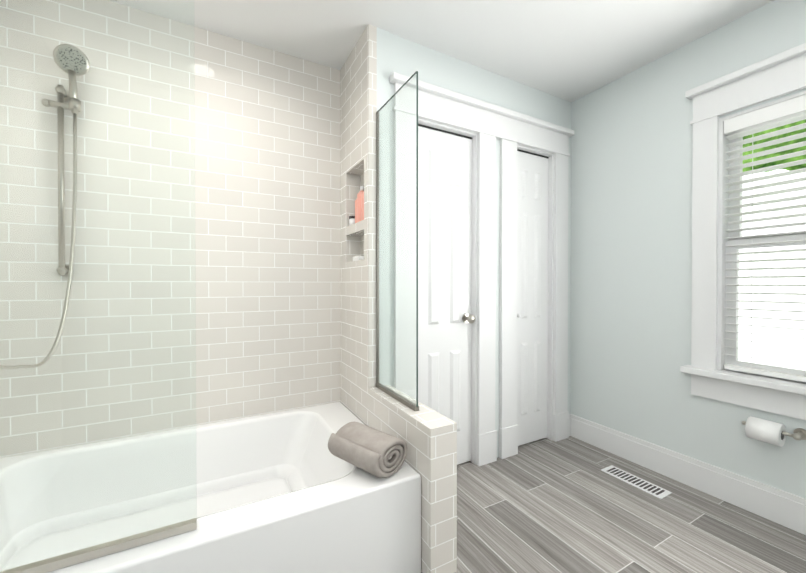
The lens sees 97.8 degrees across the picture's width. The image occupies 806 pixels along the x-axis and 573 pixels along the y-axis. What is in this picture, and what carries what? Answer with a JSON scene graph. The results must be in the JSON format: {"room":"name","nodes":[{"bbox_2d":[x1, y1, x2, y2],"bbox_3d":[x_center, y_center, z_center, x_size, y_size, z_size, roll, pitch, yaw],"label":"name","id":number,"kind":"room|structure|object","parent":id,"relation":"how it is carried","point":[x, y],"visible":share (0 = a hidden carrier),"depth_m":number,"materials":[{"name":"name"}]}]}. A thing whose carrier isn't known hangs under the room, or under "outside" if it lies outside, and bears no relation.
{"room":"bathroom","nodes":[
{"label":"bathroom","id":0,"kind":"room"},
{"bbox_2d":[0,0,339,457],"bbox_3d":[-1.032,-0.123,1.914,1.635,2.440,0.120,0,0,-29],"label":"wall tile","id":1,"kind":"structure","parent":0,"point":[264,219],"depth_m":1.76,"materials":[{"name":"beige tile"}]},
{"bbox_2d":[0,44,89,368],"bbox_3d":[-1.455,-0.357,1.379,0.295,1.351,0.412,0,0,-29],"label":"shower rail","id":2,"kind":"object","parent":1,"relation":"attached to","point":[83,59],"depth_m":1.53,"materials":[{"name":"silver metal"}]},
{"bbox_2d":[368,24,376,387],"bbox_3d":[-0.157,-0.410,1.817,0.044,1.864,0.006,0,0,-29],"label":"tiled wall","id":3,"kind":"structure","parent":0,"point":[372,70],"depth_m":1.81,"materials":[{"name":"beige tile"}]},
{"bbox_2d":[377,28,388,384],"bbox_3d":[-0.106,-0.410,1.846,0.073,1.864,0.005,0,0,-29],"label":"end cap","id":4,"kind":"object","parent":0,"point":[382,67],"visible":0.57,"depth_m":1.84,"materials":[{"name":"white"}]},
{"bbox_2d":[109,0,773,101],"bbox_3d":[0.269,-1.362,1.077,3.525,0.050,2.980,0,0,-29],"label":"ceiling","id":5,"kind":"structure","parent":0,"point":[570,50],"depth_m":1.82,"materials":[{"name":"white paint"}]},
{"bbox_2d":[389,33,570,457],"bbox_3d":[0.602,-0.126,2.306,1.610,2.440,0.120,0,0,-29],"label":"wall","id":6,"kind":"structure","parent":0,"point":[408,58],"depth_m":2.18,"materials":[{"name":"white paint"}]},
{"bbox_2d":[340,25,368,425],"bbox_3d":[-0.234,-0.124,2.032,0.120,2.440,0.440,0,0,-29],"label":"wall tile","id":7,"kind":"structure","parent":6,"relation":"attached to","point":[354,362],"depth_m":2.00,"materials":[{"name":"beige tile"}]},
{"bbox_2d":[349,216,354,225],"bbox_3d":[-0.296,-0.385,2.081,0.046,0.059,0.046,0,0,-29],"label":"jar","id":8,"kind":"object","parent":7,"relation":"in","point":[351,220],"visible":0.52,"depth_m":2.06,"materials":[{"name":"white"}]},
{"bbox_2d":[353,256,363,260],"bbox_3d":[-0.251,-0.159,2.028,0.055,0.029,0.090,0,0,-29],"label":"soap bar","id":9,"kind":"object","parent":7,"relation":"in","point":[356,258],"visible":0.6,"depth_m":1.99,"materials":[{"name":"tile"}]},
{"bbox_2d":[355,186,363,222],"bbox_3d":[-0.229,-0.462,1.996,0.058,0.214,0.161,0,0,-29],"label":"shampoo bottle","id":10,"kind":"object","parent":7,"relation":"in","point":[359,208],"visible":0.5,"depth_m":1.98,"materials":[{"name":"pink plastic"}]},
{"bbox_2d":[368,385,456,572],"bbox_3d":[0.013,0.812,1.587,0.120,0.575,0.590,0,0,-29],"label":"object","id":11,"kind":"structure","parent":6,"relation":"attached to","point":[427,434],"depth_m":1.34,"materials":[{"name":"beige tile"}]},
{"bbox_2d":[376,71,418,410],"bbox_3d":[-0.037,-0.189,1.650,0.020,1.424,0.402,0,0,-29],"label":"glass panel","id":12,"kind":"object","parent":11,"relation":"on","point":[401,399],"visible":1,"depth_m":1.65,"materials":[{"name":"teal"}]},
{"bbox_2d":[418,126,474,464],"bbox_3d":[0.252,0.087,2.067,0.418,1.993,0.106,0,0,-29],"label":"closet door","id":13,"kind":"structure","parent":6,"relation":"in","point":[446,318],"depth_m":2.09,"materials":[{"name":"white wood"}]},
{"bbox_2d":[390,72,573,465],"bbox_3d":[0.551,-0.010,2.244,1.456,2.210,0.162,0,0,-29],"label":"door frame","id":14,"kind":"structure","parent":6,"relation":"attached to","point":[487,124],"depth_m":2.18,"materials":[{"name":"white wood"}]},
{"bbox_2d":[517,151,548,445],"bbox_3d":[0.890,0.085,2.437,0.354,1.993,0.069,0,0,-29],"label":"closet door","id":15,"kind":"structure","parent":6,"relation":"in","point":[532,289],"depth_m":2.44,"materials":[{"name":"white wood"}]},
{"bbox_2d":[421,436,805,572],"bbox_3d":[0.269,1.128,1.096,3.525,0.050,2.980,0,0,-29],"label":"floor","id":16,"kind":"structure","parent":0,"point":[546,505],"depth_m":1.62,"materials":[{"name":"grey tile"}]},
{"bbox_2d":[0,402,420,572],"bbox_3d":[-0.823,0.911,1.414,1.511,0.380,0.968,0,0,-29],"label":"bathtub","id":17,"kind":"object","parent":16,"relation":"on","point":[287,491],"visible":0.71,"depth_m":1.46,"materials":[{"name":"white ceramic"}]},
{"bbox_2d":[0,0,196,572],"bbox_3d":[-0.954,-0.091,0.866,0.764,1.628,0.022,0,0,-29],"label":"glass","id":18,"kind":"object","parent":17,"relation":"on","point":[89,553],"visible":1,"depth_m":0.94,"materials":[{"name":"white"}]},
{"bbox_2d":[328,421,406,477],"bbox_3d":[-0.144,0.652,1.418,0.275,0.134,0.198,0,1,41],"label":"rolled towel","id":19,"kind":"object","parent":17,"relation":"on","point":[374,452],"visible":1,"depth_m":1.35,"materials":[{"name":"beige fabric"}]},
{"bbox_2d":[601,465,671,498],"bbox_3d":[1.304,1.094,1.981,0.110,0.004,0.320,0,0,-29],"label":"floor vent","id":20,"kind":"object","parent":16,"relation":"in","point":[641,484],"visible":1,"depth_m":1.96,"materials":[{"name":"white metal"}]},
{"bbox_2d":[570,0,805,498],"bbox_3d":[1.827,-0.121,1.619,0.120,2.440,2.260,0,0,-29],"label":"wall","id":21,"kind":"structure","parent":0,"point":[631,231],"depth_m":2.10,"materials":[{"name":"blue paint"}]},
{"bbox_2d":[569,414,805,534],"bbox_3d":[1.091,1.024,1.294,1.490,0.155,2.140,0,0,-29],"label":"baseboard","id":22,"kind":"structure","parent":21,"relation":"attached to","point":[780,507],"depth_m":1.88,"materials":[{"name":"white wood"}]},
{"bbox_2d":[680,43,805,419],"bbox_3d":[1.891,-0.234,1.423,0.195,1.650,1.225,0,0,-29],"label":"window","id":23,"kind":"structure","parent":21,"relation":"in","point":[777,75],"depth_m":1.82,"materials":[{"name":"white wood"}]},
{"bbox_2d":[724,94,805,381],"bbox_3d":[1.903,-0.212,1.430,0.066,1.282,0.919,0,0,-29],"label":"window blind","id":24,"kind":"object","parent":23,"relation":"attached to","point":[790,111],"visible":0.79,"depth_m":1.69,"materials":[{"name":"white plastic"}]},
{"bbox_2d":[741,416,805,446],"bbox_3d":[1.698,0.671,1.618,0.112,0.100,0.208,0,0,-29],"label":"paper holder","id":25,"kind":"object","parent":21,"relation":"attached to","point":[770,432],"visible":0.98,"depth_m":1.60,"materials":[{"name":"white paper"}]},
{"label":"outside","id":26,"kind":"structure","parent":0,"visible":0},
{"bbox_2d":[738,119,805,369],"bbox_3d":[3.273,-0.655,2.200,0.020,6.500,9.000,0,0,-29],"label":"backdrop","id":27,"kind":"structure","parent":26,"point":[772,348],"depth_m":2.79,"materials":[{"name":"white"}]}
]}

